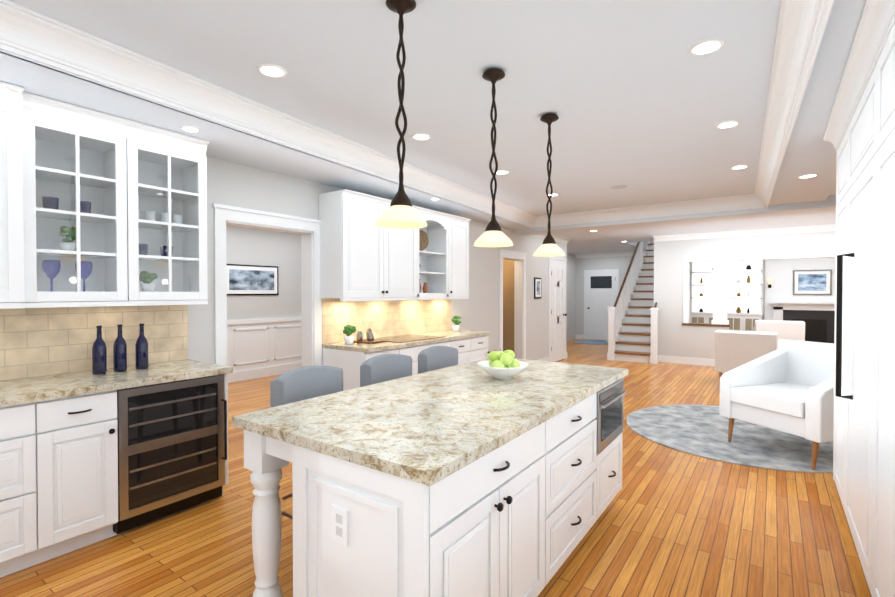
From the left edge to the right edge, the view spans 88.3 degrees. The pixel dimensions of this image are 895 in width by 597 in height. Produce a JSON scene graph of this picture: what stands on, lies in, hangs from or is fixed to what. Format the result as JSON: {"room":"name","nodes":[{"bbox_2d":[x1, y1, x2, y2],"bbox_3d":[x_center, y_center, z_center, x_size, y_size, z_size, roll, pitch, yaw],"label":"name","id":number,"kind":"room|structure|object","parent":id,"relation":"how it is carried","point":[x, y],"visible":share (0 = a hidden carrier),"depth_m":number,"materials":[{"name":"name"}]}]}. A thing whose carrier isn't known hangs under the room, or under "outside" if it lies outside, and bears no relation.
{"room":"kitchen","nodes":[
{"label":"kitchen","id":0,"kind":"room"},
{"bbox_2d":[145,211,155,220],"bbox_3d":[-2.055,-0.556,3.190,0.064,0.090,0.064,0,1,20],"label":"clear glass","id":1,"kind":"object","parent":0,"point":[152,214],"depth_m":3.17,"materials":[{"name":"white"}]},
{"bbox_2d":[161,213,182,223],"bbox_3d":[-1.974,-0.558,3.304,0.066,0.090,0.146,1,1,35],"label":"clear glass","id":2,"kind":"object","parent":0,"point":[163,216],"depth_m":3.31,"materials":[{"name":"white"}]},
{"bbox_2d":[226,225,301,319],"bbox_3d":[-3.880,-0.130,6.916,0.140,2.950,6.680,1,1,35],"label":"wall","id":3,"kind":"structure","parent":0,"point":[260,247],"depth_m":7.89,"materials":[{"name":"white paint"}]},
{"bbox_2d":[227,264,278,294],"bbox_3d":[-3.246,-0.304,7.665,0.020,0.500,0.980,1,1,35],"label":"framed picture","id":4,"kind":"object","parent":3,"relation":"attached to","point":[251,280],"visible":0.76,"depth_m":7.66,"materials":[{"name":"black metal"}]},
{"bbox_2d":[227,317,301,382],"bbox_3d":[-3.724,0.849,6.996,0.035,0.990,6.690,1,1,35],"label":"wainscoting","id":5,"kind":"structure","parent":3,"relation":"attached to","point":[259,348],"depth_m":7.83,"materials":[{"name":"white wood"}]},
{"bbox_2d":[0,49,531,229],"bbox_3d":[-1.158,-1.325,3.881,0.992,0.380,9.420,1,1,35],"label":"ceiling","id":6,"kind":"structure","parent":0,"point":[226,143],"depth_m":3.23,"materials":[{"name":"white paint"}]},
{"bbox_2d":[180,125,200,132],"bbox_3d":[-1.703,-1.121,3.056,0.126,0.007,0.126,1,1,35],"label":"recessed light","id":7,"kind":"object","parent":6,"relation":"in","point":[190,129],"visible":0.98,"depth_m":3.05,"materials":[{"name":"white"}]},
{"bbox_2d":[188,156,566,363],"bbox_3d":[-0.897,-0.108,5.244,0.140,2.950,11.920,1,1,35],"label":"wall","id":8,"kind":"structure","parent":0,"point":[236,184],"depth_m":4.54,"materials":[{"name":"white paint"}]},
{"bbox_2d":[0,81,43,304],"bbox_3d":[-2.594,-0.544,2.356,0.418,1.137,0.686,1,1,35],"label":"upper cabinet","id":9,"kind":"object","parent":8,"relation":"attached to","point":[21,113],"depth_m":2.45,"materials":[{"name":"white wood"}]},
{"bbox_2d":[42,196,58,209],"bbox_3d":[-2.367,-0.553,2.749,0.080,0.095,0.080,1,1,35],"label":"cup","id":10,"kind":"object","parent":9,"relation":"in","point":[47,204],"depth_m":2.72,"materials":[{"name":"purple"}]},
{"bbox_2d":[42,260,60,290],"bbox_3d":[-2.367,-0.130,2.755,0.088,0.200,0.088,1,1,35],"label":"goblet","id":11,"kind":"object","parent":9,"relation":"in","point":[52,270],"depth_m":2.73,"materials":[{"name":"blue glass"}]},
{"bbox_2d":[58,226,75,250],"bbox_3d":[-2.317,-0.358,2.819,0.094,0.172,0.095,1,1,35],"label":"plant","id":12,"kind":"object","parent":9,"relation":"in","point":[66,234],"depth_m":2.79,"materials":[{"name":"green plant"}]},
{"bbox_2d":[75,201,90,213],"bbox_3d":[-2.274,-0.555,2.880,0.080,0.095,0.080,1,1,35],"label":"cup","id":13,"kind":"object","parent":9,"relation":"in","point":[83,207],"depth_m":2.86,"materials":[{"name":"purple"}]},
{"bbox_2d":[75,261,92,291],"bbox_3d":[-2.274,-0.131,2.885,0.088,0.200,0.088,1,1,35],"label":"goblet","id":14,"kind":"object","parent":9,"relation":"in","point":[85,267],"depth_m":2.87,"materials":[{"name":"blue glass"}]},
{"bbox_2d":[139,244,147,254],"bbox_3d":[-2.089,-0.323,3.144,0.080,0.095,0.080,1,1,35],"label":"cup","id":15,"kind":"object","parent":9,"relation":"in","point":[142,248],"depth_m":3.12,"materials":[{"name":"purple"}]},
{"bbox_2d":[139,271,157,291],"bbox_3d":[-2.064,-0.113,3.182,0.109,0.156,0.117,1,1,35],"label":"plant","id":16,"kind":"object","parent":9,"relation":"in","point":[144,278],"depth_m":3.15,"materials":[{"name":"green plant"}]},
{"bbox_2d":[160,246,172,255],"bbox_3d":[-1.997,-0.325,3.274,0.080,0.095,0.080,1,1,35],"label":"cup","id":17,"kind":"object","parent":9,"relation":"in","point":[163,249],"depth_m":3.24,"materials":[{"name":"blue"}]},
{"bbox_2d":[319,189,422,300],"bbox_3d":[-0.800,-0.524,4.949,0.348,1.030,1.160,1,1,35],"label":"upper cabinet","id":18,"kind":"object","parent":8,"relation":"attached to","point":[363,257],"depth_m":4.60,"materials":[{"name":"white wood"}]},
{"bbox_2d":[212,203,566,366],"bbox_3d":[0.281,0.271,6.902,0.192,2.150,7.710,1,1,35],"label":"door frame","id":19,"kind":"structure","parent":8,"relation":"attached to","point":[308,229],"depth_m":4.53,"materials":[{"name":"white wood"}]},
{"bbox_2d":[423,213,470,296],"bbox_3d":[-0.003,-0.539,6.075,0.348,1.030,0.520,1,1,35],"label":"upper cabinet","id":20,"kind":"object","parent":8,"relation":"attached to","point":[446,255],"depth_m":5.89,"materials":[{"name":"white wood"}]},
{"bbox_2d":[419,229,428,292],"bbox_3d":[-0.343,-0.456,5.639,0.154,0.777,0.264,1,1,35],"label":"decor","id":21,"kind":"object","parent":20,"relation":"in","point":[423,240],"visible":0.31,"depth_m":5.65,"materials":[{"name":"brown metal"}]},
{"bbox_2d":[534,277,540,298],"bbox_3d":[1.726,-0.199,8.801,0.020,0.400,0.300,1,1,35],"label":"framed picture","id":22,"kind":"object","parent":8,"relation":"attached to","point":[537,288],"visible":0.93,"depth_m":8.76,"materials":[{"name":"black metal"}]},
{"bbox_2d":[538,357,548,360],"bbox_3d":[1.720,1.251,8.818,0.018,0.140,1.050,1,1,35],"label":"baseboard","id":23,"kind":"structure","parent":8,"relation":"attached to","point":[547,358],"depth_m":9.09,"materials":[{"name":"white wood"}]},
{"bbox_2d":[530,234,570,243],"bbox_3d":[2.070,-1.230,9.218,0.090,0.110,1.980,1,1,35],"label":"crown molding","id":24,"kind":"structure","parent":8,"relation":"attached to","point":[557,238],"depth_m":9.51,"materials":[{"name":"white"}]},
{"bbox_2d":[551,263,566,361],"bbox_3d":[2.326,0.289,9.595,0.089,2.018,0.730,1,1,35],"label":"closet door","id":25,"kind":"structure","parent":8,"relation":"in","point":[558,314],"depth_m":9.60,"materials":[{"name":"white wood"}]},
{"bbox_2d":[8,0,780,215],"bbox_3d":[0.155,-1.403,2.949,3.519,0.200,9.420,1,1,35],"label":"ceiling","id":26,"kind":"structure","parent":0,"point":[638,99],"depth_m":2.71,"materials":[{"name":"white paint"}]},
{"bbox_2d":[257,64,286,77],"bbox_3d":[-0.999,-1.296,2.628,0.160,0.007,0.160,1,1,35],"label":"recessed light","id":27,"kind":"object","parent":26,"relation":"in","point":[272,70],"visible":1,"depth_m":2.62,"materials":[{"name":"white"}]},
{"bbox_2d":[375,0,426,228],"bbox_3d":[-0.199,-0.803,1.982,0.226,0.974,0.226,1,1,35],"label":"pendant light","id":28,"kind":"object","parent":26,"relation":"hanging from","point":[400,212],"visible":1,"depth_m":1.97,"materials":[{"name":"brown metal"}]},
{"bbox_2d":[0,0,833,228],"bbox_3d":[0.163,-1.214,2.964,3.549,0.180,9.450,1,1,35],"label":"crown molding","id":29,"kind":"structure","parent":26,"relation":"attached to","point":[33,35],"depth_m":2.84,"materials":[{"name":"white"}]},
{"bbox_2d":[411,133,430,139],"bbox_3d":[-0.213,-1.310,3.738,0.160,0.007,0.160,1,1,35],"label":"recessed light","id":30,"kind":"object","parent":26,"relation":"in","point":[420,136],"visible":1,"depth_m":3.73,"materials":[{"name":"white"}]},
{"bbox_2d":[474,68,512,246],"bbox_3d":[0.263,-0.801,2.635,0.226,0.994,0.226,1,1,35],"label":"pendant light","id":31,"kind":"object","parent":26,"relation":"hanging from","point":[492,235],"visible":1,"depth_m":2.62,"materials":[{"name":"brown metal"}]},
{"bbox_2d":[496,170,509,174],"bbox_3d":[0.573,-1.324,4.848,0.160,0.007,0.160,1,1,35],"label":"recessed light","id":32,"kind":"object","parent":26,"relation":"in","point":[501,172],"visible":0.92,"depth_m":4.85,"materials":[{"name":"white"}]},
{"bbox_2d":[533,113,564,256],"bbox_3d":[0.726,-0.807,3.288,0.226,0.999,0.226,1,1,35],"label":"pendant light","id":33,"kind":"object","parent":26,"relation":"hanging from","point":[549,247],"visible":1,"depth_m":3.27,"materials":[{"name":"brown metal"}]},
{"bbox_2d":[611,185,627,188],"bbox_3d":[2.058,-1.333,5.524,0.190,0.007,0.190,1,1,35],"label":"ceiling speaker","id":34,"kind":"object","parent":26,"relation":"attached to","point":[619,187],"visible":0.96,"depth_m":5.52,"materials":[{"name":"grey plastic"}]},
{"bbox_2d":[689,38,723,55],"bbox_3d":[1.332,-1.292,2.373,0.160,0.007,0.160,1,1,35],"label":"recessed light","id":35,"kind":"object","parent":26,"relation":"in","point":[706,46],"visible":1,"depth_m":2.37,"materials":[{"name":"white"}]},
{"bbox_2d":[715,120,739,128],"bbox_3d":[2.107,-1.306,3.467,0.160,0.007,0.160,1,1,35],"label":"recessed light","id":36,"kind":"object","parent":26,"relation":"in","point":[727,124],"visible":0.94,"depth_m":3.46,"materials":[{"name":"white"}]},
{"bbox_2d":[730,165,748,169],"bbox_3d":[2.940,-1.322,4.641,0.160,0.007,0.160,1,1,35],"label":"recessed light","id":37,"kind":"object","parent":26,"relation":"in","point":[739,167],"visible":0.96,"depth_m":4.64,"materials":[{"name":"white"}]},
{"bbox_2d":[0,339,870,596],"bbox_3d":[2.525,1.408,6.687,11.200,0.120,18.800,1,1,35],"label":"floor","id":38,"kind":"structure","parent":0,"point":[669,522],"depth_m":2.69,"materials":[{"name":"brown wood"}]},
{"bbox_2d":[0,401,59,577],"bbox_3d":[-2.485,0.965,2.356,0.618,0.880,0.580,1,1,35],"label":"base cabinet","id":39,"kind":"object","parent":38,"relation":"on","point":[29,519],"depth_m":2.34,"materials":[{"name":"white wood"}]},
{"bbox_2d":[0,357,231,408],"bbox_3d":[-2.710,0.509,2.012,0.642,0.040,3.336,1,1,35],"label":"countertop","id":40,"kind":"structure","parent":39,"relation":"on","point":[53,386],"depth_m":2.72,"materials":[{"name":"beige stone"}]},
{"bbox_2d":[92,325,106,374],"bbox_3d":[-2.199,0.324,2.911,0.074,0.305,0.073,1,1,35],"label":"bottle","id":41,"kind":"object","parent":40,"relation":"on","point":[99,357],"visible":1,"depth_m":2.89,"materials":[{"name":"blue glass"}]},
{"bbox_2d":[113,324,126,371],"bbox_3d":[-2.146,0.322,3.021,0.074,0.305,0.073,1,1,35],"label":"bottle","id":42,"kind":"object","parent":40,"relation":"on","point":[120,355],"visible":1,"depth_m":3.00,"materials":[{"name":"blue glass"}]},
{"bbox_2d":[135,323,148,369],"bbox_3d":[-2.060,0.321,3.107,0.074,0.305,0.073,1,1,35],"label":"bottle","id":43,"kind":"object","parent":40,"relation":"on","point":[141,353],"visible":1,"depth_m":3.08,"materials":[{"name":"blue glass"}]},
{"bbox_2d":[56,389,122,555],"bbox_3d":[-2.250,0.960,2.687,0.618,0.880,0.360,1,1,35],"label":"base cabinet","id":44,"kind":"object","parent":38,"relation":"on","point":[58,454],"depth_m":2.54,"materials":[{"name":"white wood"}]},
{"bbox_2d":[113,374,226,533],"bbox_3d":[-1.932,0.948,3.073,0.638,0.850,0.628,1,1,35],"label":"wine fridge","id":45,"kind":"object","parent":38,"relation":"on","point":[172,447],"visible":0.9,"depth_m":2.89,"materials":[{"name":"black metal"}]},
{"bbox_2d":[270,366,342,518],"bbox_3d":[-0.676,0.900,2.599,0.474,0.998,0.500,1,1,35],"label":"stool","id":46,"kind":"object","parent":38,"relation":"on","point":[299,384],"visible":0.17,"depth_m":2.67,"materials":[{"name":"grey fabric"}]},
{"bbox_2d":[322,346,405,390],"bbox_3d":[-0.853,0.935,4.659,0.618,0.880,0.535,1,1,35],"label":"base cabinet","id":47,"kind":"object","parent":38,"relation":"on","point":[350,361],"depth_m":4.41,"materials":[{"name":"white wood"}]},
{"bbox_2d":[322,330,489,353],"bbox_3d":[-0.344,0.466,5.351,0.642,0.040,2.262,1,1,35],"label":"countertop","id":48,"kind":"structure","parent":47,"relation":"on","point":[451,336],"depth_m":4.76,"materials":[{"name":"beige stone"}]},
{"bbox_2d":[343,325,355,344],"bbox_3d":[-0.972,0.357,4.583,0.120,0.195,0.114,1,1,35],"label":"potted plant","id":49,"kind":"object","parent":48,"relation":"on","point":[349,330],"visible":1,"depth_m":4.55,"materials":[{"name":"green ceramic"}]},
{"bbox_2d":[353,328,384,343],"bbox_3d":[-0.828,0.385,4.778,0.280,0.134,0.230,1,1,35],"label":"tray","id":50,"kind":"object","parent":48,"relation":"on","point":[369,339],"visible":1,"depth_m":4.74,"materials":[{"name":"brown wood"}]},
{"bbox_2d":[374,334,445,341],"bbox_3d":[-0.461,0.445,5.175,0.500,0.006,0.774,1,1,35],"label":"cooktop","id":51,"kind":"object","parent":48,"relation":"in","point":[393,337],"depth_m":5.22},
{"bbox_2d":[451,316,460,330],"bbox_3d":[0.116,0.330,6.125,0.123,0.209,0.129,1,1,35],"label":"potted plant","id":52,"kind":"object","parent":48,"relation":"on","point":[455,320],"visible":1,"depth_m":6.09,"materials":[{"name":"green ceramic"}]},
{"bbox_2d":[360,354,411,386],"bbox_3d":[-0.294,0.893,3.138,0.474,0.998,0.500,1,1,35],"label":"stool","id":53,"kind":"object","parent":38,"relation":"on","point":[380,368],"visible":0.25,"depth_m":3.22,"materials":[{"name":"grey fabric"}]},
{"bbox_2d":[232,374,627,596],"bbox_3d":[0.172,0.963,2.507,1.014,0.880,2.170,1,1,35],"label":"kitchen island","id":54,"kind":"object","parent":38,"relation":"on","point":[471,479],"depth_m":1.67,"materials":[{"name":"white wood"}]},
{"bbox_2d":[232,358,627,481],"bbox_3d":[0.163,0.503,2.515,1.035,0.040,2.200,1,1,35],"label":"island countertop","id":55,"kind":"structure","parent":54,"relation":"on","point":[426,425],"depth_m":1.95,"materials":[{"name":"beige stone"}]},
{"bbox_2d":[477,349,528,379],"bbox_3d":[0.330,0.388,2.762,0.310,0.180,0.310,1,1,35],"label":"fruit bowl","id":56,"kind":"object","parent":55,"relation":"on","point":[501,365],"visible":1,"depth_m":2.69,"materials":[{"name":"white ceramic"}]},
{"bbox_2d":[406,342,453,374],"bbox_3d":[-0.495,0.928,5.165,0.618,0.880,0.965,1,1,35],"label":"base cabinet","id":57,"kind":"object","parent":38,"relation":"on","point":[413,351],"depth_m":4.87,"materials":[{"name":"white wood"}]},
{"bbox_2d":[418,346,457,373],"bbox_3d":[0.052,0.887,3.627,0.474,0.998,0.500,1,1,35],"label":"stool","id":58,"kind":"object","parent":38,"relation":"on","point":[432,358],"visible":0.1,"depth_m":3.72,"materials":[{"name":"grey fabric"}]},
{"bbox_2d":[454,338,473,364],"bbox_3d":[-0.088,0.921,5.738,0.618,0.880,0.570,1,1,35],"label":"base cabinet","id":59,"kind":"object","parent":38,"relation":"on","point":[465,346],"depth_m":5.64,"materials":[{"name":"white wood"}]},
{"bbox_2d":[474,334,489,360],"bbox_3d":[0.166,0.916,6.097,0.618,0.880,0.440,1,1,35],"label":"base cabinet","id":60,"kind":"object","parent":38,"relation":"on","point":[481,351],"depth_m":5.94,"materials":[{"name":"white wood"}]},
{"bbox_2d":[574,340,607,344],"bbox_3d":[4.204,1.257,13.248,0.850,0.012,1.050,1,1,35],"label":"floor mat","id":61,"kind":"object","parent":38,"relation":"on","point":[596,342],"visible":0.79,"depth_m":13.12,"materials":[{"name":"blue fabric"}]},
{"bbox_2d":[607,241,658,363],"bbox_3d":[4.916,-0.247,11.069,0.980,3.076,3.940,1,1,35],"label":"staircase","id":62,"kind":"structure","parent":38,"relation":"on","point":[633,337],"depth_m":10.31,"materials":[{"name":"white wood"}]},
{"bbox_2d":[690,260,762,330],"bbox_3d":[7.375,-0.022,12.241,1.670,2.596,0.490,1,1,35],"label":"built-in shelves","id":63,"kind":"object","parent":38,"relation":"on","point":[745,290],"visible":0.65,"depth_m":12.24,"materials":[{"name":"white wood"}]},
{"bbox_2d":[626,405,832,472],"bbox_3d":[3.025,1.367,4.763,2.200,0.012,2.200,1,1,35],"label":"rug","id":64,"kind":"object","parent":38,"relation":"on","point":[699,430],"visible":0.69,"depth_m":4.46,"materials":[{"name":"fabric"}]},
{"bbox_2d":[720,339,833,469],"bbox_3d":[3.231,0.890,4.188,1.038,0.953,0.880,0,1,-21],"label":"armchair","id":65,"kind":"object","parent":64,"relation":"on","point":[787,386],"visible":0.71,"depth_m":4.24,"materials":[{"name":"white fabric"}]},
{"bbox_2d":[714,330,777,385],"bbox_3d":[4.628,0.906,7.058,0.784,0.847,0.925,1,1,42],"label":"armchair","id":66,"kind":"object","parent":38,"relation":"on","point":[733,349],"visible":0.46,"depth_m":6.78,"materials":[{"name":"brown fabric"}]},
{"bbox_2d":[753,320,804,340],"bbox_3d":[6.739,0.866,9.422,0.800,0.865,0.944,0,1,30],"label":"chair","id":67,"kind":"object","parent":38,"relation":"on","point":[792,330],"visible":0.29,"depth_m":9.00,"materials":[{"name":"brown fabric"}]},
{"bbox_2d":[765,257,834,343],"bbox_3d":[8.798,-0.008,11.196,1.800,2.596,0.550,1,1,35],"label":"fireplace","id":68,"kind":"object","parent":38,"relation":"on","point":[815,314],"visible":0.33,"depth_m":11.39,"materials":[{"name":"white paint"}]},
{"bbox_2d":[767,279,771,287],"bbox_3d":[8.193,-0.382,11.722,0.100,0.230,0.138,1,1,35],"label":"sconce","id":69,"kind":"object","parent":68,"relation":"attached to","point":[769,282],"visible":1,"depth_m":11.69,"materials":[{"name":"black metal"}]},
{"bbox_2d":[793,269,831,294],"bbox_3d":[8.920,-0.391,11.278,0.750,0.620,0.020,1,1,35],"label":"framed picture","id":70,"kind":"object","parent":68,"relation":"attached to","point":[812,282],"visible":0.93,"depth_m":11.27,"materials":[{"name":"silver metal"}]},
{"bbox_2d":[823,0,894,596],"bbox_3d":[1.153,0.155,0.479,0.773,2.547,6.490,1,1,35],"label":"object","id":71,"kind":"structure","parent":38,"relation":"on","point":[859,133],"depth_m":2.11,"materials":[{"name":"white wood"}]},
{"bbox_2d":[503,259,513,351],"bbox_3d":[0.703,0.075,8.500,1.010,2.500,1.160,1,1,35],"label":"wall","id":72,"kind":"structure","parent":0,"point":[508,304],"depth_m":8.83,"materials":[{"name":"beige"}]},
{"bbox_2d":[567,253,575,340],"bbox_3d":[2.696,-0.203,12.563,0.140,2.950,4.460,1,1,35],"label":"wall","id":73,"kind":"structure","parent":0,"point":[571,258],"depth_m":13.92,"materials":[{"name":"white paint"}]},
{"bbox_2d":[576,241,653,340],"bbox_3d":[5.267,-0.214,13.389,3.080,2.950,0.140,1,1,35],"label":"wall","id":74,"kind":"structure","parent":0,"point":[576,267],"depth_m":13.99,"materials":[{"name":"white paint"}]},
{"bbox_2d":[575,334,583,338],"bbox_3d":[4.063,1.181,14.163,0.260,0.140,0.018,1,1,35],"label":"baseboard","id":75,"kind":"structure","parent":74,"relation":"attached to","point":[576,336],"depth_m":14.16,"materials":[{"name":"white wood"}]},
{"bbox_2d":[584,269,618,339],"bbox_3d":[4.588,0.196,13.777,1.030,2.120,0.020,1,1,35],"label":"door frame","id":76,"kind":"structure","parent":74,"relation":"attached to","point":[585,291],"depth_m":14.01,"materials":[{"name":"white wood"}]},
{"bbox_2d":[587,272,615,340],"bbox_3d":[4.566,0.236,13.747,0.850,2.018,0.089,1,1,35],"label":"door","id":77,"kind":"structure","parent":74,"relation":"in","point":[601,293],"depth_m":13.79,"materials":[{"name":"white wood"}]},
{"bbox_2d":[575,251,645,257],"bbox_3d":[4.817,-1.286,13.553,2.160,0.110,0.090,1,1,35],"label":"crown molding","id":78,"kind":"structure","parent":74,"relation":"attached to","point":[618,253],"depth_m":13.64,"materials":[{"name":"white wood"}]},
{"bbox_2d":[551,184,835,254],"bbox_3d":[4.845,-1.420,8.107,8.500,0.300,10.140,1,1,35],"label":"ceiling","id":79,"kind":"structure","parent":0,"point":[598,241],"depth_m":8.66,"materials":[{"name":"white paint"}]},
{"bbox_2d":[514,195,835,234],"bbox_3d":[4.222,-1.329,6.105,7.200,0.430,0.430,1,1,35],"label":"ceiling beam","id":80,"kind":"structure","parent":79,"relation":"attached to","point":[828,204],"depth_m":6.45,"materials":[{"name":"white paint"}]},
{"bbox_2d":[654,231,835,358],"bbox_3d":[6.592,-0.144,8.038,5.550,2.950,0.140,1,1,35],"label":"wall","id":81,"kind":"structure","parent":0,"point":[676,337],"depth_m":9.21,"materials":[{"name":"white paint"}]},
{"bbox_2d":[658,355,714,365],"bbox_3d":[4.821,1.246,9.214,1.358,0.140,0.018,1,1,35],"label":"baseboard","id":82,"kind":"structure","parent":81,"relation":"attached to","point":[688,360],"depth_m":9.23,"materials":[{"name":"white wood"}]},
{"bbox_2d":[682,323,730,326],"bbox_3d":[5.103,0.517,9.102,0.820,0.040,0.200,1,1,35],"label":"trim","id":83,"kind":"structure","parent":81,"relation":"on","point":[704,324],"depth_m":9.05,"materials":[{"name":"brown wood"}]},
{"bbox_2d":[711,260,730,324],"bbox_3d":[5.303,-0.116,8.952,0.320,1.230,0.220,1,1,35],"label":"partition column","id":84,"kind":"structure","parent":83,"relation":"on","point":[720,291],"depth_m":8.88,"materials":[{"name":"white"}]},
{"bbox_2d":[653,224,835,241],"bbox_3d":[6.525,-1.213,7.930,5.550,0.110,0.090,1,1,35],"label":"crown molding","id":85,"kind":"structure","parent":81,"relation":"attached to","point":[768,231],"depth_m":8.58,"materials":[{"name":"white"}]},
{"bbox_2d":[683,250,834,322],"bbox_3d":[6.820,-0.162,7.876,4.990,1.350,0.180,1,1,35],"label":"trim","id":86,"kind":"structure","parent":81,"relation":"attached to","point":[748,256],"depth_m":8.76,"materials":[{"name":"white wood"}]},
{"bbox_2d":[762,260,764,319],"bbox_3d":[9.077,-0.188,11.424,5.410,2.950,0.140,1,1,35],"label":"wall","id":87,"kind":"structure","parent":0,"point":[763,311],"depth_m":11.96,"materials":[{"name":"white paint"}]},
{"bbox_2d":[769,0,866,205],"bbox_3d":[1.845,-1.313,1.752,1.146,0.350,9.420,1,1,35],"label":"ceiling","id":88,"kind":"structure","parent":0,"point":[809,150],"depth_m":3.00,"materials":[{"name":"white paint"}]},
{"bbox_2d":[798,174,818,178],"bbox_3d":[3.446,-1.169,4.407,0.160,0.007,0.160,1,1,35],"label":"recessed light","id":89,"kind":"object","parent":88,"relation":"in","point":[808,176],"visible":1,"depth_m":4.40,"materials":[{"name":"white"}]}
]}

